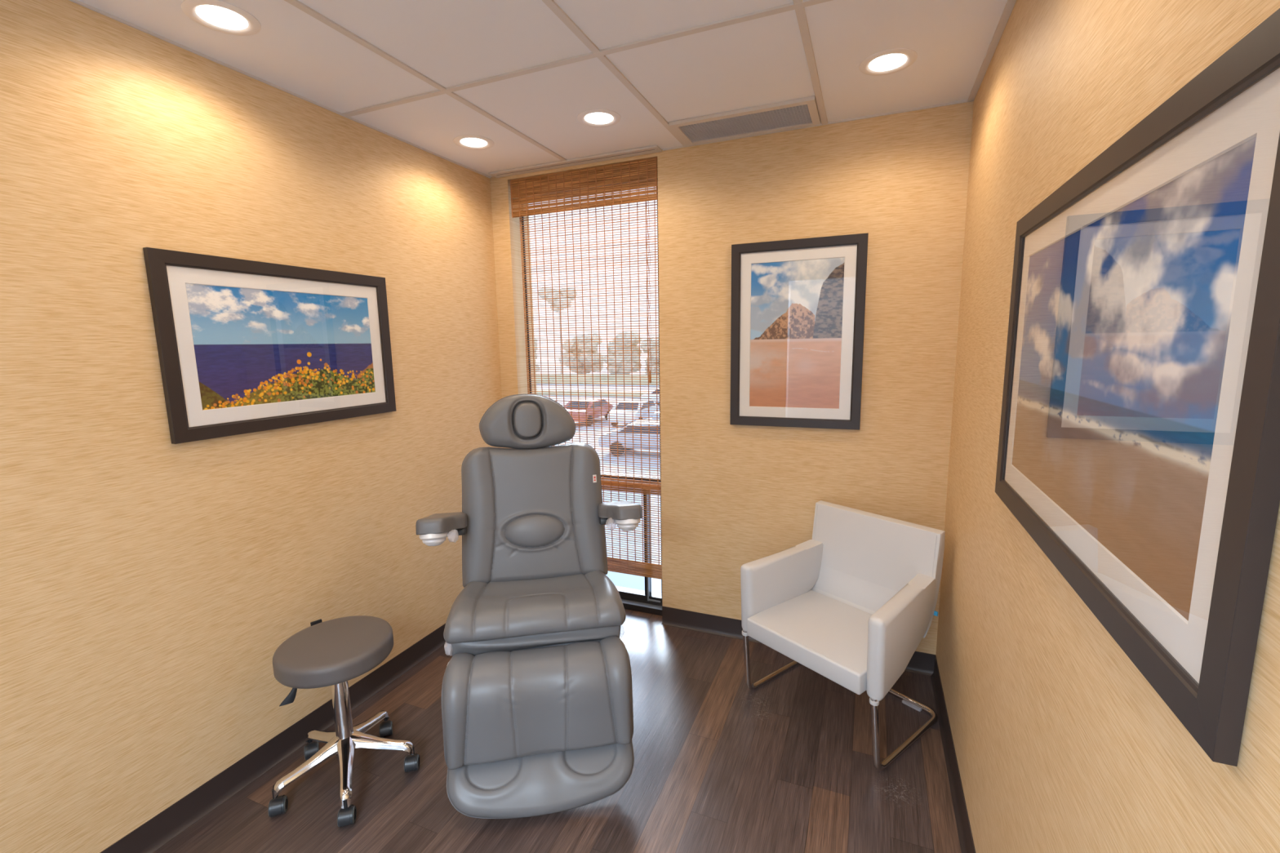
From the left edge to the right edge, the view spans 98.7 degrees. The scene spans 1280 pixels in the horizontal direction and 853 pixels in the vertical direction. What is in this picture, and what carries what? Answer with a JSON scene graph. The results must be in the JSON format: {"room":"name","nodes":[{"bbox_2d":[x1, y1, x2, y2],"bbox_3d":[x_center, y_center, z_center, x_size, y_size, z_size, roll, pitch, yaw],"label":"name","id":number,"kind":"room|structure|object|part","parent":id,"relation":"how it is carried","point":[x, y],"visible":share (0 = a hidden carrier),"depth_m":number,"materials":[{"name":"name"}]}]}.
{"room":"examination room","nodes":[
{"label":"examination room","id":0,"kind":"room"},
{"bbox_2d":[0,0,504,852],"bbox_3d":[-1.455,0.059,1.745,0.120,2.594,3.750,3,9,23],"label":"wall","id":1,"kind":"structure","parent":0,"point":[151,587],"depth_m":1.66,"materials":[{"name":"paint"}]},
{"bbox_2d":[142,247,395,444],"bbox_3d":[-1.253,-0.291,2.005,0.020,0.573,0.845,3,9,23],"label":"framed picture","id":2,"kind":"object","parent":1,"relation":"attached to","point":[245,346],"visible":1,"depth_m":1.89,"materials":[{"name":"grey"}]},
{"bbox_2d":[185,283,375,409],"bbox_3d":[-1.255,-0.291,2.006,0.001,0.393,0.665,3,9,23],"label":"print","id":3,"kind":"object","parent":2,"relation":"attached to","point":[252,346],"depth_m":1.94},
{"bbox_2d":[100,623,447,852],"bbox_3d":[-1.411,1.212,1.799,0.017,0.096,3.350,3,9,23],"label":"baseboard","id":4,"kind":"structure","parent":1,"relation":"attached to","point":[153,834],"depth_m":1.94,"materials":[{"name":"grey"}]},
{"bbox_2d":[69,0,1016,178],"bbox_3d":[-0.410,-1.061,1.018,2.270,0.009,3.350,3,9,23],"label":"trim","id":5,"kind":"structure","parent":1,"relation":"attached to","point":[1010,4],"depth_m":1.89,"materials":[{"name":"beige"}]},
{"bbox_2d":[284,0,831,160],"bbox_3d":[-0.412,-1.061,1.013,2.270,0.008,3.350,3,9,23],"label":"grid","id":6,"kind":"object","parent":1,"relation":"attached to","point":[799,6],"depth_m":1.75,"materials":[{"name":"beige metal"}]},
{"bbox_2d":[78,0,1007,177],"bbox_3d":[-0.373,-1.135,1.100,2.470,0.116,3.750,3,9,23],"label":"ceiling","id":7,"kind":"structure","parent":0,"point":[762,60],"depth_m":1.76,"materials":[{"name":"white tile"}]},
{"bbox_2d":[180,0,261,35],"bbox_3d":[-1.149,-1.123,1.512,0.177,0.006,0.177,3,9,23],"label":"recessed light","id":8,"kind":"object","parent":7,"relation":"in","point":[218,15],"visible":1,"depth_m":1.50,"materials":[{"name":"white"}]},
{"bbox_2d":[453,134,493,149],"bbox_3d":[-0.746,-1.273,2.467,0.177,0.006,0.177,3,9,23],"label":"recessed light","id":9,"kind":"object","parent":7,"relation":"in","point":[468,141],"visible":1,"depth_m":2.46,"materials":[{"name":"white"}]},
{"bbox_2d":[488,145,662,177],"bbox_3d":[-0.347,-1.319,2.748,0.950,0.010,0.070,3,9,23],"label":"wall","id":10,"kind":"structure","parent":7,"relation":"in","point":[653,148],"depth_m":2.72,"materials":[{"name":"beige paint"}]},
{"bbox_2d":[577,108,621,126],"bbox_3d":[-0.166,-1.246,2.226,0.177,0.006,0.177,3,9,23],"label":"recessed light","id":11,"kind":"object","parent":7,"relation":"in","point":[594,117],"visible":1,"depth_m":2.22,"materials":[{"name":"white"}]},
{"bbox_2d":[668,95,820,145],"bbox_3d":[0.436,-1.261,2.285,0.580,0.014,0.258,3,9,23],"label":"ceiling vent","id":12,"kind":"object","parent":7,"relation":"in","point":[802,112],"visible":1,"depth_m":2.26,"materials":[{"name":"beige metal"}]},
{"bbox_2d":[678,104,812,142],"bbox_3d":[0.437,-1.262,2.289,0.521,0.005,0.209,3,9,23],"label":"grille","id":13,"kind":"object","parent":12,"relation":"attached to","point":[793,116],"depth_m":2.29,"materials":[{"name":"grey metal"}]},
{"bbox_2d":[858,48,917,75],"bbox_3d":[0.819,-1.202,1.817,0.177,0.006,0.177,3,9,23],"label":"recessed light","id":14,"kind":"object","parent":7,"relation":"in","point":[888,61],"visible":1,"depth_m":1.81,"materials":[{"name":"white"}]},
{"bbox_2d":[153,608,961,852],"bbox_3d":[-0.346,1.358,1.438,2.310,0.120,3.510,3,9,23],"label":"floor","id":15,"kind":"structure","parent":0,"point":[784,764],"depth_m":1.89,"materials":[{"name":"brown wood"}]},
{"bbox_2d":[267,615,419,826],"bbox_3d":[-1.038,0.974,1.906,0.456,0.523,0.465,3,9,23],"label":"stool","id":16,"kind":"object","parent":15,"relation":"on","point":[334,652],"visible":1,"depth_m":1.83,"materials":[{"name":"grey leather"}]},
{"bbox_2d":[270,795,284,817],"bbox_3d":[-1.175,1.228,1.784,0.029,0.046,0.057,-4,9,-21],"label":"caster","id":17,"kind":"object","parent":16,"relation":"attached to","point":[277,804],"depth_m":1.77,"materials":[{"name":"grey plastic"}]},
{"bbox_3d":[-1.118,0.862,1.837,0.158,0.097,0.011,-6,10,-31],"label":"lever","id":18,"kind":"part","parent":16,"relation":"part of","materials":[{"name":"grey plastic"}]},
{"bbox_3d":[-1.106,1.133,1.837,0.211,0.110,0.076,-9,12,-44],"label":"leg","id":19,"kind":"part","parent":16,"relation":"part of","materials":[{"name":"silver metal"}]},
{"bbox_2d":[306,741,315,759],"bbox_3d":[-1.211,1.192,2.027,0.029,0.046,0.057,-6,10,-29],"label":"caster","id":20,"kind":"object","parent":16,"relation":"attached to","point":[311,747],"depth_m":2.01,"materials":[{"name":"grey plastic"}]},
{"bbox_3d":[-1.130,1.115,1.960,0.214,0.110,0.076,3,9,23],"label":"leg","id":21,"kind":"part","parent":16,"relation":"part of","materials":[{"name":"silver metal"}]},
{"bbox_3d":[-1.030,0.751,1.862,0.356,0.070,0.356,3,9,23],"label":"seat","id":22,"kind":"part","parent":16,"relation":"part of","materials":[{"name":"grey leather"}]},
{"bbox_3d":[-0.972,1.134,1.815,0.076,0.110,0.211,-5,10,-26],"label":"leg","id":23,"kind":"part","parent":16,"relation":"part of","materials":[{"name":"silver metal"}]},
{"bbox_2d":[339,804,353,826],"bbox_3d":[-0.929,1.231,1.742,0.029,0.046,0.057,-3,9,-15],"label":"caster","id":24,"kind":"object","parent":16,"relation":"attached to","point":[346,813],"depth_m":1.72,"materials":[{"name":"grey plastic"}]},
{"bbox_3d":[-1.006,1.102,2.030,0.076,0.110,0.211,1,9,10],"label":"leg","id":25,"kind":"part","parent":16,"relation":"part of","materials":[{"name":"silver metal"}]},
{"bbox_3d":[-0.910,1.115,1.934,0.211,0.110,0.076,-2,9,-8],"label":"leg","id":26,"kind":"part","parent":16,"relation":"part of","materials":[{"name":"silver metal"}]},
{"bbox_2d":[381,720,390,737],"bbox_3d":[-0.987,1.172,2.136,0.029,0.046,0.057,-5,9,-23],"label":"caster","id":27,"kind":"object","parent":16,"relation":"attached to","point":[385,726],"depth_m":2.12,"materials":[{"name":"grey plastic"}]},
{"bbox_2d":[406,753,417,772],"bbox_3d":[-0.813,1.196,1.960,0.029,0.046,0.057,-3,9,-13],"label":"caster","id":28,"kind":"object","parent":16,"relation":"attached to","point":[411,759],"depth_m":1.94,"materials":[{"name":"grey plastic"}]},
{"bbox_2d":[415,393,642,818],"bbox_3d":[-0.386,0.547,2.045,0.780,1.304,0.855,-2,9,-10],"label":"chair","id":29,"kind":"object","parent":15,"relation":"on","point":[537,713],"visible":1,"depth_m":1.85,"materials":[{"name":"grey leather"}]},
{"bbox_3d":[-0.376,0.632,2.007,0.608,0.108,0.380,-2,9,-10],"label":"seat","id":30,"kind":"part","parent":29,"relation":"part of","materials":[{"name":"grey leather"}]},
{"bbox_3d":[-0.416,0.341,2.162,0.552,0.530,0.213,-3,9,-10],"label":"backrest","id":31,"kind":"part","parent":29,"relation":"part of","materials":[{"name":"grey leather"}]},
{"bbox_2d":[740,500,945,771],"bbox_3d":[0.799,0.773,2.201,0.539,0.772,0.626,-7,11,-37],"label":"armchair","id":32,"kind":"object","parent":15,"relation":"on","point":[852,603],"visible":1,"depth_m":2.19,"materials":[{"name":"white leather"}]},
{"bbox_3d":[0.631,0.687,2.391,0.483,0.312,0.062,-6,10,-31],"label":"armrest","id":33,"kind":"part","parent":32,"relation":"part of","materials":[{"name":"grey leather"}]},
{"bbox_3d":[0.744,0.819,2.165,0.400,0.093,0.503,-7,11,-37],"label":"seat","id":34,"kind":"part","parent":32,"relation":"part of","materials":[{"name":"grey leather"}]},
{"bbox_3d":[0.812,1.004,2.243,0.515,0.301,0.608,-7,11,-37],"label":"tube frame","id":35,"kind":"part","parent":32,"relation":"part of","materials":[{"name":"silver metal"}]},
{"bbox_3d":[0.950,0.567,2.289,0.116,0.396,0.544,-7,11,-37],"label":"backrest","id":36,"kind":"part","parent":32,"relation":"part of","materials":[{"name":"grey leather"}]},
{"bbox_3d":[0.947,0.744,1.980,0.483,0.312,0.062,-9,12,-42],"label":"armrest","id":37,"kind":"part","parent":32,"relation":"part of","materials":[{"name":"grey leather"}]},
{"bbox_2d":[489,101,973,654],"bbox_3d":[0.291,-0.131,2.810,2.270,2.594,0.190,3,9,23],"label":"wall","id":38,"kind":"structure","parent":0,"point":[733,496],"depth_m":2.49,"materials":[{"name":"paint"}]},
{"bbox_2d":[521,173,662,615],"bbox_3d":[-0.244,-0.150,3.071,0.858,2.372,0.120,3,9,23],"label":"window","id":39,"kind":"structure","parent":38,"relation":"in","point":[646,601],"depth_m":3.09,"materials":[{"name":"brown metal"}]},
{"bbox_2d":[510,156,662,579],"bbox_3d":[-0.281,-0.245,2.960,0.840,2.148,0.051,3,9,23],"label":"window blind","id":40,"kind":"object","parent":39,"relation":"attached to","point":[630,171],"visible":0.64,"depth_m":2.90,"materials":[{"name":"brown wood"}]},
{"bbox_3d":[-0.298,-1.289,2.802,0.840,0.036,0.035,3,9,23],"label":"head rail","id":41,"kind":"part","parent":40,"relation":"part of","materials":[{"name":"brown wood"}]},
{"bbox_3d":[0.044,-0.600,2.778,0.024,1.060,0.002,3,9,23],"label":"pull cord","id":42,"kind":"part","parent":40,"relation":"part of","materials":[{"name":"fabric"}]},
{"bbox_2d":[661,606,935,675],"bbox_3d":[0.718,1.041,2.701,1.300,0.096,0.017,3,9,23],"label":"baseboard","id":43,"kind":"structure","parent":38,"relation":"attached to","point":[921,663],"depth_m":2.84,"materials":[{"name":"grey"}]},
{"bbox_2d":[729,232,868,430],"bbox_3d":[0.697,-0.410,2.477,0.579,0.833,0.020,3,9,23],"label":"framed picture","id":44,"kind":"object","parent":38,"relation":"attached to","point":[797,312],"visible":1,"depth_m":2.47,"materials":[{"name":"grey"}]},
{"bbox_2d":[749,257,844,408],"bbox_3d":[0.698,-0.411,2.479,0.403,0.657,0.001,3,9,23],"label":"print","id":45,"kind":"object","parent":44,"relation":"attached to","point":[797,305],"depth_m":2.48},
{"bbox_2d":[935,0,1279,852],"bbox_3d":[0.751,0.160,0.830,0.120,2.594,3.750,3,9,23],"label":"wall","id":46,"kind":"structure","parent":0,"point":[1062,744],"depth_m":1.01,"materials":[{"name":"paint"}]},
{"bbox_2d":[930,655,975,852],"bbox_3d":[0.668,1.307,0.936,0.017,0.096,3.350,3,9,23],"label":"baseboard","id":47,"kind":"structure","parent":46,"relation":"attached to","point":[963,826],"depth_m":1.87,"materials":[{"name":"grey"}]},
{"bbox_2d":[995,8,1279,766],"bbox_3d":[0.712,-0.087,0.894,0.017,0.655,0.975,3,9,23],"label":"framed picture","id":48,"kind":"object","parent":46,"relation":"attached to","point":[1139,445],"visible":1,"depth_m":0.62,"materials":[{"name":"grey"}]},
{"bbox_3d":[0.711,-0.088,0.895,0.001,0.573,0.893,3,9,23],"label":"glass pane","id":49,"kind":"part","parent":48,"relation":"part of","materials":[{"name":"clear glass"}]},
{"bbox_2d":[1018,137,1256,621],"bbox_3d":[0.716,-0.087,0.893,0.001,0.475,0.795,3,9,23],"label":"print","id":50,"kind":"object","parent":48,"relation":"attached to","point":[1131,311],"depth_m":0.69},
{"label":"outside","id":51,"kind":"structure","parent":0,"visible":0},
{"bbox_2d":[536,366,661,593],"bbox_3d":[15.958,-3.674,56.189,130.000,0.200,109.400,3,9,23],"label":"ground","id":52,"kind":"structure","parent":51,"point":[620,580],"depth_m":21.59,"materials":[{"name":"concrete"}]},
{"bbox_2d":[534,338,540,371],"bbox_3d":[-17.108,-10.819,76.441,6.530,9.014,5.412,3,9,23],"label":"tree","id":53,"kind":"object","parent":52,"relation":"on","point":[535,342],"visible":0.02,"depth_m":76.56,"materials":[{"name":"beige plant"}]},
{"bbox_2d":[537,286,577,373],"bbox_3d":[-10.686,-12.247,73.279,4.856,12.563,3.930,3,9,23],"label":"tree","id":54,"kind":"object","parent":52,"relation":"on","point":[546,289],"visible":0.56,"depth_m":71.56,"materials":[{"name":"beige plant"}]},
{"bbox_3d":[-10.762,-16.803,72.594,4.856,3.348,3.930,3,9,23],"label":"crown","id":55,"kind":"part","parent":54,"relation":"part of","materials":[{"name":"green plant"}]},
{"bbox_2d":[558,333,604,373],"bbox_3d":[-8.488,-10.539,81.639,6.249,6.633,5.712,3,9,23],"label":"tree","id":56,"kind":"object","parent":52,"relation":"on","point":[578,337],"visible":0.61,"depth_m":80.23,"materials":[{"name":"beige plant"}]},
{"bbox_2d":[564,398,613,425],"bbox_3d":[-3.351,-1.003,35.024,1.820,1.458,4.454,3,9,23],"label":"car","id":57,"kind":"object","parent":52,"relation":"on","point":[582,399],"visible":0.52,"depth_m":33.92,"materials":[{"name":"red paint"}]},
{"bbox_2d":[536,389,650,397],"bbox_3d":[7.220,-2.669,48.300,100.000,0.450,1.200,3,9,23],"label":"kerb","id":58,"kind":"object","parent":52,"relation":"on","point":[554,392],"depth_m":52.61,"materials":[{"name":"beige concrete"}]},
{"bbox_2d":[536,374,658,385],"bbox_3d":[12.565,-5.036,60.917,100.000,1.200,1.000,3,9,23],"label":"kerb","id":59,"kind":"object","parent":52,"relation":"on","point":[581,379],"depth_m":67.76,"materials":[{"name":"beige concrete"}]},
{"bbox_2d":[604,331,642,374],"bbox_3d":[-2.529,-10.159,78.166,5.780,6.717,5.303,3,9,23],"label":"tree","id":60,"kind":"object","parent":52,"relation":"on","point":[617,344],"visible":0.53,"depth_m":76.56,"materials":[{"name":"beige plant"}]},
{"bbox_2d":[598,419,659,456],"bbox_3d":[0.499,0.492,24.652,4.454,1.458,1.820,2,9,17],"label":"car","id":61,"kind":"object","parent":52,"relation":"on","point":[628,429],"visible":0.34,"depth_m":24.00,"materials":[{"name":"grey paint"}]},
{"bbox_2d":[607,398,657,426],"bbox_3d":[-0.282,-0.912,34.072,1.820,1.458,4.454,3,9,23],"label":"car","id":62,"kind":"object","parent":52,"relation":"on","point":[646,400],"visible":0.41,"depth_m":32.83,"materials":[{"name":"white paint"}]},
{"bbox_2d":[640,336,658,374],"bbox_3d":[3.047,-9.654,76.680,5.863,5.978,5.481,3,9,23],"label":"tree","id":63,"kind":"object","parent":52,"relation":"on","point":[656,336],"visible":0.17,"depth_m":75.17,"materials":[{"name":"beige plant"}]},
{"bbox_2d":[640,387,659,404],"bbox_3d":[2.353,-2.325,43.170,4.454,1.458,1.820,3,9,23],"label":"car","id":64,"kind":"object","parent":52,"relation":"on","point":[658,388],"visible":0.16,"depth_m":42.77,"materials":[{"name":"white paint"}]},
{"bbox_2d":[652,406,659,419],"bbox_3d":[2.340,-0.808,33.091,1.820,1.458,4.454,3,9,23],"label":"car","id":65,"kind":"object","parent":52,"relation":"on","point":[658,406],"visible":0.08,"depth_m":31.40,"materials":[{"name":"grey paint"}]}
]}

